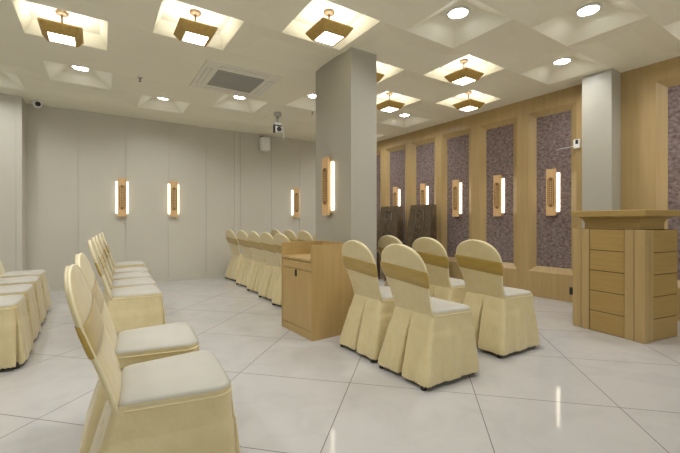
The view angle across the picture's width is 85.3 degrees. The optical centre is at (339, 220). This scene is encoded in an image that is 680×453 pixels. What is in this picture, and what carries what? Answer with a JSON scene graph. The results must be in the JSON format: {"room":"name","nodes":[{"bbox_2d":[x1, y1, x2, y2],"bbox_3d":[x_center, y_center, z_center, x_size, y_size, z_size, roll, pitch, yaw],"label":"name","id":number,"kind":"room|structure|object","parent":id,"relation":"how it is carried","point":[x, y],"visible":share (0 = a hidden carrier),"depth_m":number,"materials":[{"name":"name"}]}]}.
{"room":"function hall","nodes":[
{"label":"function hall","id":0,"kind":"room"},
{"bbox_2d":[0,93,25,271],"bbox_3d":[-5.617,-0.357,4.833,2.275,2.894,0.385,0,0,-33],"label":"column","id":1,"kind":"structure","parent":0,"point":[12,107],"depth_m":5.24,"materials":[{"name":"paint"}]},
{"bbox_2d":[26,103,315,290],"bbox_3d":[-3.170,-0.472,6.750,8.470,3.124,0.150,0,0,-33],"label":"wall","id":2,"kind":"structure","parent":0,"point":[75,159],"depth_m":6.54,"materials":[{"name":"paint"}]},
{"bbox_2d":[116,178,127,216],"bbox_3d":[-3.699,-0.395,6.271,0.180,0.650,0.073,0,0,-33],"label":"wall sconce","id":3,"kind":"object","parent":2,"relation":"attached to","point":[122,184],"visible":1,"depth_m":6.25,"materials":[{"name":"brown wood"}]},
{"bbox_2d":[168,181,178,216],"bbox_3d":[-3.021,-0.395,6.714,0.180,0.650,0.073,0,0,-33],"label":"wall sconce","id":4,"kind":"object","parent":2,"relation":"attached to","point":[173,187],"visible":1,"depth_m":6.69,"materials":[{"name":"brown wood"}]},
{"bbox_2d":[234,131,237,241],"bbox_3d":[-2.071,-0.357,7.364,0.060,2.894,0.022,0,0,-33],"label":"trim","id":5,"kind":"structure","parent":2,"relation":"attached to","point":[235,132],"depth_m":7.36,"materials":[{"name":"paint"}]},
{"bbox_2d":[259,136,269,151],"bbox_3d":[-1.553,-1.587,7.613,0.180,0.295,0.172,0,0,-33],"label":"wall speaker","id":6,"kind":"object","parent":2,"relation":"attached to","point":[264,142],"visible":1,"depth_m":7.56,"materials":[{"name":"white plastic"}]},
{"bbox_2d":[263,138,269,149],"bbox_3d":[-1.509,-1.575,7.545,0.150,0.230,0.009,0,0,-33],"label":"grille","id":7,"kind":"object","parent":6,"relation":"attached to","point":[266,141],"depth_m":7.54,"materials":[{"name":"white plastic"}]},
{"bbox_2d":[292,188,298,217],"bbox_3d":[-0.961,-0.395,8.059,0.180,0.650,0.073,0,0,-33],"label":"wall sconce","id":8,"kind":"object","parent":2,"relation":"attached to","point":[295,192],"visible":1,"depth_m":8.03,"materials":[{"name":"brown wood"}]},
{"bbox_2d":[0,270,679,452],"bbox_3d":[-0.366,1.140,2.454,8.670,0.100,10.310,0,0,-33],"label":"floor","id":9,"kind":"structure","parent":0,"point":[580,390],"depth_m":2.37,"materials":[{"name":"tile"}]},
{"bbox_2d":[0,295,33,368],"bbox_3d":[-2.707,0.624,2.774,0.607,0.933,0.550,0,0,-33],"label":"banquet chair","id":10,"kind":"object","parent":9,"relation":"on","point":[16,341],"visible":1,"depth_m":2.73,"materials":[{"name":"fabric"}]},
{"bbox_2d":[0,284,40,340],"bbox_3d":[-3.059,0.624,3.285,0.607,0.933,0.550,0,0,-33],"label":"banquet chair","id":11,"kind":"object","parent":9,"relation":"on","point":[27,290],"visible":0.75,"depth_m":3.31,"materials":[{"name":"fabric"}]},
{"bbox_2d":[0,276,46,323],"bbox_3d":[-3.416,0.624,3.804,0.607,0.933,0.550,0,0,-33],"label":"banquet chair","id":12,"kind":"object","parent":9,"relation":"on","point":[34,280],"visible":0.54,"depth_m":3.82,"materials":[{"name":"fabric"}]},
{"bbox_2d":[0,260,50,311],"bbox_3d":[-3.773,0.624,4.324,0.607,0.933,0.550,0,0,-33],"label":"banquet chair","id":13,"kind":"object","parent":9,"relation":"on","point":[41,273],"visible":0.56,"depth_m":4.31,"materials":[{"name":"fabric"}]},
{"bbox_2d":[95,235,151,296],"bbox_3d":[-2.408,0.624,4.163,0.607,0.933,0.550,0,0,-33],"label":"banquet chair","id":14,"kind":"object","parent":9,"relation":"on","point":[140,274],"visible":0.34,"depth_m":4.01,"materials":[{"name":"fabric"}]},
{"bbox_2d":[101,232,145,293],"bbox_3d":[-3.107,0.624,5.344,0.607,0.933,0.550,0,0,-33],"label":"banquet chair","id":15,"kind":"object","parent":9,"relation":"on","point":[124,264],"visible":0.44,"depth_m":5.18,"materials":[{"name":"fabric"}]},
{"bbox_2d":[98,234,149,291],"bbox_3d":[-2.678,0.624,4.632,0.607,0.933,0.550,0,0,-33],"label":"banquet chair","id":16,"kind":"object","parent":9,"relation":"on","point":[141,268],"visible":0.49,"depth_m":4.47,"materials":[{"name":"fabric"}]},
{"bbox_2d":[92,237,156,299],"bbox_3d":[-2.130,0.624,3.700,0.607,0.933,0.550,0,0,-33],"label":"banquet chair","id":17,"kind":"object","parent":9,"relation":"on","point":[120,283],"visible":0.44,"depth_m":3.55,"materials":[{"name":"fabric"}]},
{"bbox_2d":[88,240,165,332],"bbox_3d":[-1.851,0.624,3.237,0.607,0.933,0.550,0,0,-33],"label":"banquet chair","id":18,"kind":"object","parent":9,"relation":"on","point":[133,307],"visible":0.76,"depth_m":3.07,"materials":[{"name":"fabric"}]},
{"bbox_2d":[75,253,199,452],"bbox_3d":[-1.028,0.624,1.948,0.607,0.933,0.550,0,0,-29],"label":"banquet chair","id":19,"kind":"object","parent":9,"relation":"on","point":[133,346],"visible":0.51,"depth_m":1.81,"materials":[{"name":"fabric"}]},
{"bbox_2d":[64,264,239,452],"bbox_3d":[-0.718,0.624,1.464,0.607,0.933,0.550,0,0,-29],"label":"banquet chair","id":20,"kind":"object","parent":9,"relation":"on","point":[182,403],"visible":1,"depth_m":1.31,"materials":[{"name":"beige fabric"}]},
{"bbox_2d":[225,229,252,280],"bbox_3d":[-1.829,0.624,6.989,0.607,0.933,0.550,0,0,-39],"label":"banquet chair","id":21,"kind":"object","parent":9,"relation":"on","point":[234,265],"visible":0.55,"depth_m":6.79,"materials":[{"name":"fabric"}]},
{"bbox_2d":[236,230,254,285],"bbox_3d":[-1.433,0.624,6.328,0.607,0.933,0.550,0,0,-39],"label":"banquet chair","id":22,"kind":"object","parent":9,"relation":"on","point":[247,265],"visible":0.42,"depth_m":6.16,"materials":[{"name":"fabric"}]},
{"bbox_2d":[247,231,267,291],"bbox_3d":[-1.108,0.624,5.776,0.607,0.933,0.550,0,0,-39],"label":"banquet chair","id":23,"kind":"object","parent":9,"relation":"on","point":[260,266],"visible":0.47,"depth_m":5.62,"materials":[{"name":"fabric"}]},
{"bbox_2d":[258,232,281,298],"bbox_3d":[-0.816,0.624,5.274,0.607,0.933,0.550,0,0,-39],"label":"banquet chair","id":24,"kind":"object","parent":9,"relation":"on","point":[273,271],"visible":0.46,"depth_m":5.13,"materials":[{"name":"fabric"}]},
{"bbox_2d":[270,229,279,236],"bbox_3d":[-0.999,0.624,7.053,0.607,0.933,0.550,0,0,-39],"label":"banquet chair","id":25,"kind":"object","parent":9,"relation":"on","point":[273,232],"visible":0.07,"depth_m":6.89,"materials":[{"name":"fabric"}]},
{"bbox_2d":[272,233,289,304],"bbox_3d":[-0.535,0.624,4.788,0.607,0.933,0.550,0,0,-39],"label":"banquet chair","id":26,"kind":"object","parent":9,"relation":"on","point":[278,238],"visible":0.17,"depth_m":4.71,"materials":[{"name":"fabric"}]},
{"bbox_2d":[283,230,297,241],"bbox_3d":[-0.676,0.624,6.559,0.607,0.933,0.550,0,0,-39],"label":"banquet chair","id":27,"kind":"object","parent":9,"relation":"on","point":[289,234],"visible":0.04,"depth_m":6.33,"materials":[{"name":"fabric"}]},
{"bbox_2d":[297,231,312,241],"bbox_3d":[-0.376,0.624,6.099,0.607,0.933,0.550,0,0,-39],"label":"banquet chair","id":28,"kind":"object","parent":9,"relation":"on","point":[302,235],"visible":0.11,"depth_m":5.91,"materials":[{"name":"fabric"}]},
{"bbox_2d":[282,241,353,340],"bbox_3d":[-0.229,0.656,3.723,0.508,0.868,0.605,0,0,-36],"label":"base cabinet","id":29,"kind":"object","parent":9,"relation":"on","point":[318,293],"visible":0.94,"depth_m":3.49,"materials":[{"name":"brown wood"}]},
{"bbox_2d":[282,253,310,261],"bbox_3d":[-0.237,0.363,3.717,0.484,0.023,0.561,0,0,-36],"label":"countertop","id":30,"kind":"structure","parent":29,"relation":"on","point":[303,257],"depth_m":3.64,"materials":[{"name":"brown wood"}]},
{"bbox_2d":[339,240,394,362],"bbox_3d":[0.345,0.624,3.166,0.607,0.933,0.550,0,0,-33],"label":"banquet chair","id":31,"kind":"object","parent":9,"relation":"on","point":[370,312],"visible":0.7,"depth_m":2.99,"materials":[{"name":"fabric"}]},
{"bbox_2d":[377,235,401,286],"bbox_3d":[0.762,0.624,4.191,0.607,0.933,0.550,0,0,-33],"label":"banquet chair","id":32,"kind":"object","parent":9,"relation":"on","point":[386,240],"visible":0.08,"depth_m":4.08,"materials":[{"name":"fabric"}]},
{"bbox_2d":[377,206,402,278],"bbox_3d":[0.805,0.400,7.332,0.722,1.380,0.850,0,0,-33],"label":"chair","id":33,"kind":"object","parent":9,"relation":"on","point":[391,217],"visible":0.33,"depth_m":7.31,"materials":[{"name":"brown wood"}]},
{"bbox_2d":[384,204,436,280],"bbox_3d":[1.280,0.400,6.603,0.722,1.380,0.850,0,0,-33],"label":"chair","id":34,"kind":"object","parent":9,"relation":"on","point":[422,222],"visible":0.3,"depth_m":6.66,"materials":[{"name":"brown wood"}]},
{"bbox_2d":[378,244,478,390],"bbox_3d":[0.633,0.624,2.697,0.607,0.933,0.550,0,0,-33],"label":"banquet chair","id":35,"kind":"object","parent":9,"relation":"on","point":[429,340],"visible":1,"depth_m":2.52,"materials":[{"name":"fabric"}]},
{"bbox_2d":[412,237,465,303],"bbox_3d":[1.060,0.624,3.716,0.607,0.933,0.550,0,0,-33],"label":"banquet chair","id":36,"kind":"object","parent":9,"relation":"on","point":[434,256],"visible":0.38,"depth_m":3.53,"materials":[{"name":"fabric"}]},
{"bbox_2d":[455,240,539,358],"bbox_3d":[1.361,0.624,3.256,0.607,0.933,0.550,0,0,-33],"label":"banquet chair","id":37,"kind":"object","parent":9,"relation":"on","point":[504,321],"visible":0.94,"depth_m":3.08,"materials":[{"name":"fabric"}]},
{"bbox_2d":[572,209,679,343],"bbox_3d":[2.813,0.495,3.672,0.566,1.190,0.666,0,0,-24],"label":"podium","id":38,"kind":"object","parent":9,"relation":"on","point":[625,261],"visible":1,"depth_m":3.45,"materials":[{"name":"brown wood"}]},
{"bbox_2d":[0,0,679,141],"bbox_3d":[-0.366,-1.944,2.454,8.470,0.320,10.110,0,0,-33],"label":"ceiling","id":39,"kind":"structure","parent":0,"point":[516,44],"depth_m":3.91,"materials":[{"name":"paint"}]},
{"bbox_2d":[32,100,42,107],"bbox_3d":[-4.521,-1.734,5.519,0.122,0.099,0.137,0,0,-33],"label":"security camera","id":40,"kind":"object","parent":39,"relation":"attached to","point":[37,104],"visible":1,"depth_m":5.48,"materials":[{"name":"white plastic"}]},
{"bbox_2d":[37,9,83,46],"bbox_3d":[-2.537,-1.780,3.372,0.320,0.248,0.320,0,0,-33],"label":"pendant lamp","id":41,"kind":"object","parent":39,"relation":"hanging from","point":[53,31],"visible":1,"depth_m":3.31,"materials":[{"name":"gold metal"}]},
{"bbox_2d":[48,32,74,45],"bbox_3d":[-2.537,-1.660,3.372,0.196,0.006,0.196,0,0,-33],"label":"diffuser","id":42,"kind":"object","parent":41,"relation":"attached to","point":[56,37],"depth_m":3.36,"materials":[{"name":"white plastic"}]},
{"bbox_2d":[71,66,89,70],"bbox_3d":[-3.209,-1.894,4.569,0.196,0.020,0.196,0,0,-33],"label":"recessed light","id":43,"kind":"object","parent":39,"relation":"in","point":[73,67],"visible":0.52,"depth_m":4.61,"materials":[{"name":"white plastic"}]},
{"bbox_2d":[174,9,217,46],"bbox_3d":[-1.318,-1.780,3.367,0.320,0.248,0.320,0,0,-33],"label":"pendant lamp","id":44,"kind":"object","parent":39,"relation":"hanging from","point":[188,31],"visible":1,"depth_m":3.30,"materials":[{"name":"gold metal"}]},
{"bbox_2d":[182,32,208,45],"bbox_3d":[-1.318,-1.660,3.367,0.196,0.006,0.196,0,0,-33],"label":"diffuser","id":45,"kind":"object","parent":44,"relation":"attached to","point":[196,38],"depth_m":3.36,"materials":[{"name":"white plastic"}]},
{"bbox_2d":[190,60,282,98],"bbox_3d":[-1.341,-1.776,4.726,0.920,0.017,0.920,0,0,-33],"label":"air conditioner","id":46,"kind":"object","parent":39,"relation":"attached to","point":[215,76],"visible":1,"depth_m":4.66,"materials":[{"name":"beige plastic"}]},
{"bbox_2d":[196,67,212,83],"bbox_3d":[-1.663,-1.770,4.515,0.062,0.003,0.572,0,0,-33],"label":"outlet","id":47,"kind":"object","parent":46,"relation":"attached to","point":[206,72],"depth_m":4.49,"materials":[{"name":"beige plastic"}]},
{"bbox_2d":[204,86,247,95],"bbox_3d":[-1.551,-1.770,5.048,0.572,0.003,0.062,0,0,-33],"label":"outlet","id":48,"kind":"object","parent":46,"relation":"attached to","point":[205,87],"depth_m":5.05,"materials":[{"name":"beige plastic"}]},
{"bbox_2d":[207,70,263,92],"bbox_3d":[-1.341,-1.776,4.726,0.570,0.014,0.570,0,0,-33],"label":"grille","id":49,"kind":"object","parent":46,"relation":"attached to","point":[223,79],"depth_m":4.70,"materials":[{"name":"grey plastic"}]},
{"bbox_2d":[220,66,268,77],"bbox_3d":[-1.130,-1.770,4.403,0.572,0.003,0.062,0,0,-33],"label":"outlet","id":50,"kind":"object","parent":46,"relation":"attached to","point":[228,68],"depth_m":4.40,"materials":[{"name":"beige plastic"}]},
{"bbox_2d":[255,81,273,94],"bbox_3d":[-1.018,-1.769,4.936,0.062,0.004,0.572,0,0,-33],"label":"outlet","id":51,"kind":"object","parent":46,"relation":"attached to","point":[268,84],"depth_m":4.91,"materials":[{"name":"beige plastic"}]},
{"bbox_2d":[233,96,245,99],"bbox_3d":[-1.537,-1.894,5.660,0.196,0.020,0.196,0,0,-33],"label":"recessed light","id":52,"kind":"object","parent":39,"relation":"in","point":[235,97],"visible":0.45,"depth_m":5.70,"materials":[{"name":"white plastic"}]},
{"bbox_2d":[273,112,283,139],"bbox_3d":[-1.014,-1.603,6.182,0.184,0.482,0.142,0,0,-33],"label":"ceiling projector","id":53,"kind":"object","parent":39,"relation":"hanging from","point":[277,127],"visible":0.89,"depth_m":6.13,"materials":[{"name":"plastic"}]},
{"bbox_2d":[307,94,315,98],"bbox_3d":[-0.398,-1.894,5.603,0.196,0.020,0.196,0,0,-33],"label":"recessed light","id":54,"kind":"object","parent":39,"relation":"in","point":[313,96],"visible":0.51,"depth_m":5.63,"materials":[{"name":"white plastic"}]},
{"bbox_2d":[305,8,352,46],"bbox_3d":[-0.100,-1.780,3.362,0.320,0.248,0.320,0,0,-33],"label":"pendant lamp","id":55,"kind":"object","parent":39,"relation":"hanging from","point":[326,31],"visible":1,"depth_m":3.30,"materials":[{"name":"gold metal"}]},
{"bbox_2d":[316,31,342,45],"bbox_3d":[-0.100,-1.660,3.362,0.196,0.006,0.196,0,0,-33],"label":"diffuser","id":56,"kind":"object","parent":55,"relation":"attached to","point":[330,38],"depth_m":3.34,"materials":[{"name":"white plastic"}]},
{"bbox_2d":[377,72,383,81],"bbox_3d":[0.307,-1.780,4.428,0.320,0.248,0.320,0,0,-33],"label":"pendant lamp","id":57,"kind":"object","parent":39,"relation":"hanging from","point":[380,76],"visible":0.02,"depth_m":4.37,"materials":[{"name":"brown wood"}]},
{"bbox_2d":[377,92,404,112],"bbox_3d":[0.739,-1.780,5.510,0.320,0.248,0.320,0,0,-33],"label":"pendant lamp","id":58,"kind":"object","parent":39,"relation":"hanging from","point":[389,105],"visible":0.95,"depth_m":5.44,"materials":[{"name":"brown wood"}]},
{"bbox_2d":[382,107,397,111],"bbox_3d":[0.739,-1.660,5.510,0.196,0.006,0.196,0,0,-33],"label":"diffuser","id":59,"kind":"object","parent":58,"relation":"attached to","point":[386,109],"depth_m":5.50,"materials":[{"name":"white"}]},
{"bbox_2d":[447,6,468,18],"bbox_3d":[1.075,-1.894,3.364,0.196,0.020,0.196,0,0,-33],"label":"recessed light","id":60,"kind":"object","parent":39,"relation":"in","point":[458,12],"visible":1,"depth_m":3.37,"materials":[{"name":"white plastic"}]},
{"bbox_2d":[449,9,466,16],"bbox_3d":[1.075,-1.902,3.364,0.163,0.003,0.163,0,0,-33],"label":"diffuser","id":61,"kind":"object","parent":60,"relation":"attached to","point":[452,12],"depth_m":3.37,"materials":[{"name":"white plastic"}]},
{"bbox_2d":[444,59,483,85],"bbox_3d":[1.471,-1.780,4.387,0.320,0.248,0.320,0,0,-33],"label":"pendant lamp","id":62,"kind":"object","parent":39,"relation":"hanging from","point":[464,76],"visible":1,"depth_m":4.33,"materials":[{"name":"brown wood"}]},
{"bbox_2d":[453,77,475,84],"bbox_3d":[1.471,-1.660,4.387,0.196,0.006,0.196,0,0,-33],"label":"diffuser","id":63,"kind":"object","parent":62,"relation":"attached to","point":[458,80],"depth_m":4.36,"materials":[{"name":"white"}]},
{"bbox_2d":[453,91,484,111],"bbox_3d":[1.903,-1.780,5.469,0.320,0.248,0.320,0,0,-33],"label":"pendant lamp","id":64,"kind":"object","parent":39,"relation":"hanging from","point":[468,105],"visible":0.95,"depth_m":5.40,"materials":[{"name":"brown wood"}]},
{"bbox_2d":[459,106,476,110],"bbox_3d":[1.903,-1.660,5.469,0.196,0.006,0.196,0,0,-33],"label":"diffuser","id":65,"kind":"object","parent":64,"relation":"attached to","point":[463,108],"depth_m":5.45,"materials":[{"name":"white"}]},
{"bbox_2d":[553,57,571,64],"bbox_3d":[2.638,-1.894,4.384,0.196,0.020,0.196,0,0,-33],"label":"recessed light","id":66,"kind":"object","parent":39,"relation":"in","point":[566,60],"visible":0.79,"depth_m":4.41,"materials":[{"name":"white plastic"}]},
{"bbox_2d":[555,59,569,63],"bbox_3d":[2.638,-1.902,4.384,0.163,0.003,0.163,0,0,-33],"label":"diffuser","id":67,"kind":"object","parent":66,"relation":"attached to","point":[562,61],"depth_m":4.41,"materials":[{"name":"white plastic"}]},
{"bbox_2d":[575,3,601,16],"bbox_3d":[2.231,-1.894,3.319,0.196,0.020,0.196,0,0,-33],"label":"recessed light","id":68,"kind":"object","parent":39,"relation":"in","point":[591,8],"visible":1,"depth_m":3.32,"materials":[{"name":"white plastic"}]},
{"bbox_2d":[578,6,598,13],"bbox_3d":[2.231,-1.902,3.319,0.163,0.003,0.163,0,0,-33],"label":"diffuser","id":69,"kind":"object","parent":68,"relation":"attached to","point":[583,9],"depth_m":3.32,"materials":[{"name":"white plastic"}]},
{"bbox_2d":[316,47,376,266],"bbox_3d":[0.051,-0.417,4.213,0.339,3.014,0.749,0,0,-33],"label":"wall pillar","id":70,"kind":"structure","parent":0,"point":[346,85],"depth_m":3.95,"materials":[{"name":"paint"}]},
{"bbox_2d":[322,156,333,214],"bbox_3d":[-0.142,-0.385,4.140,0.073,0.650,0.180,0,0,-33],"label":"wall sconce","id":71,"kind":"object","parent":70,"relation":"attached to","point":[327,163],"visible":1,"depth_m":4.09,"materials":[{"name":"brown wood"}]},
{"bbox_2d":[377,56,679,320],"bbox_3d":[3.265,-0.472,4.823,0.200,3.124,10.110,0,0,-33],"label":"wall","id":72,"kind":"structure","parent":0,"point":[644,90],"depth_m":5.39,"materials":[{"name":"brown wood"}]},
{"bbox_2d":[377,155,379,230],"bbox_3d":[0.788,-0.420,8.562,0.021,2.144,0.474,0,0,-33],"label":"wall panel","id":73,"kind":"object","parent":72,"relation":"attached to","point":[378,156],"depth_m":8.41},
{"bbox_2d":[393,187,399,205],"bbox_3d":[1.192,-0.395,7.859,0.073,0.650,0.180,0,0,-33],"label":"wall sconce","id":74,"kind":"object","parent":72,"relation":"attached to","point":[396,191],"visible":0.52,"depth_m":7.82,"materials":[{"name":"brown wood"}]},
{"bbox_2d":[390,149,404,241],"bbox_3d":[1.230,-0.420,7.884,0.021,2.144,0.474,0,0,-33],"label":"wall panel","id":75,"kind":"object","parent":72,"relation":"attached to","point":[397,158],"depth_m":7.82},
{"bbox_2d":[420,183,427,204],"bbox_3d":[1.629,-0.395,7.189,0.073,0.650,0.180,0,0,-33],"label":"wall sconce","id":76,"kind":"object","parent":72,"relation":"attached to","point":[423,187],"visible":0.62,"depth_m":7.15,"materials":[{"name":"brown wood"}]},
{"bbox_2d":[416,142,433,204],"bbox_3d":[1.668,-0.420,7.214,0.021,2.144,0.474,0,0,-33],"label":"wall panel","id":77,"kind":"object","parent":72,"relation":"attached to","point":[424,153],"depth_m":7.20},
{"bbox_2d":[452,180,461,216],"bbox_3d":[2.058,-0.395,6.532,0.073,0.650,0.180,0,0,-33],"label":"wall sconce","id":78,"kind":"object","parent":72,"relation":"attached to","point":[456,185],"visible":1,"depth_m":6.49,"materials":[{"name":"brown wood"}]},
{"bbox_2d":[447,134,468,256],"bbox_3d":[2.097,-0.420,6.557,0.021,2.144,0.474,0,0,-33],"label":"wall panel","id":79,"kind":"object","parent":72,"relation":"attached to","point":[457,147],"depth_m":6.56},
{"bbox_2d":[493,175,504,215],"bbox_3d":[2.504,-0.395,5.849,0.073,0.650,0.180,0,0,-33],"label":"wall sconce","id":80,"kind":"object","parent":72,"relation":"attached to","point":[498,180],"visible":1,"depth_m":5.81,"materials":[{"name":"brown wood"}]},
{"bbox_2d":[486,124,512,262],"bbox_3d":[2.542,-0.420,5.874,0.021,2.144,0.474,0,0,-33],"label":"wall panel","id":81,"kind":"object","parent":72,"relation":"attached to","point":[499,140],"depth_m":5.84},
{"bbox_2d":[546,168,559,215],"bbox_3d":[2.957,-0.395,5.154,0.073,0.650,0.180,0,0,-33],"label":"wall sconce","id":82,"kind":"object","parent":72,"relation":"attached to","point":[552,176],"visible":1,"depth_m":5.12,"materials":[{"name":"brown wood"}]},
{"bbox_2d":[537,110,570,268],"bbox_3d":[2.996,-0.420,5.179,0.021,2.144,0.474,0,0,-33],"label":"wall panel","id":83,"kind":"object","parent":72,"relation":"attached to","point":[554,130],"depth_m":5.17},
{"bbox_2d":[557,139,580,149],"bbox_3d":[3.054,-1.010,4.969,0.045,0.120,0.349,0,0,-24],"label":"wall sensor","id":84,"kind":"object","parent":72,"relation":"attached to","point":[577,142],"visible":1,"depth_m":4.84,"materials":[{"name":"white plastic"}]},
{"bbox_2d":[569,287,572,294],"bbox_3d":[3.081,0.935,4.912,0.011,0.100,0.056,0,0,-33],"label":"power outlet","id":85,"kind":"object","parent":72,"relation":"attached to","point":[570,288],"visible":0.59,"depth_m":4.91,"materials":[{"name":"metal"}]},
{"bbox_2d":[668,85,679,279],"bbox_3d":[3.805,-0.420,3.940,0.021,2.144,0.474,0,0,-33],"label":"wall panel","id":86,"kind":"object","parent":72,"relation":"attached to","point":[674,91],"depth_m":4.08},
{"bbox_2d":[582,68,620,228],"bbox_3d":[3.194,-0.357,4.520,0.250,2.894,0.320,0,0,-33],"label":"wall column","id":87,"kind":"structure","parent":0,"point":[601,91],"depth_m":4.42,"materials":[{"name":"paint"}]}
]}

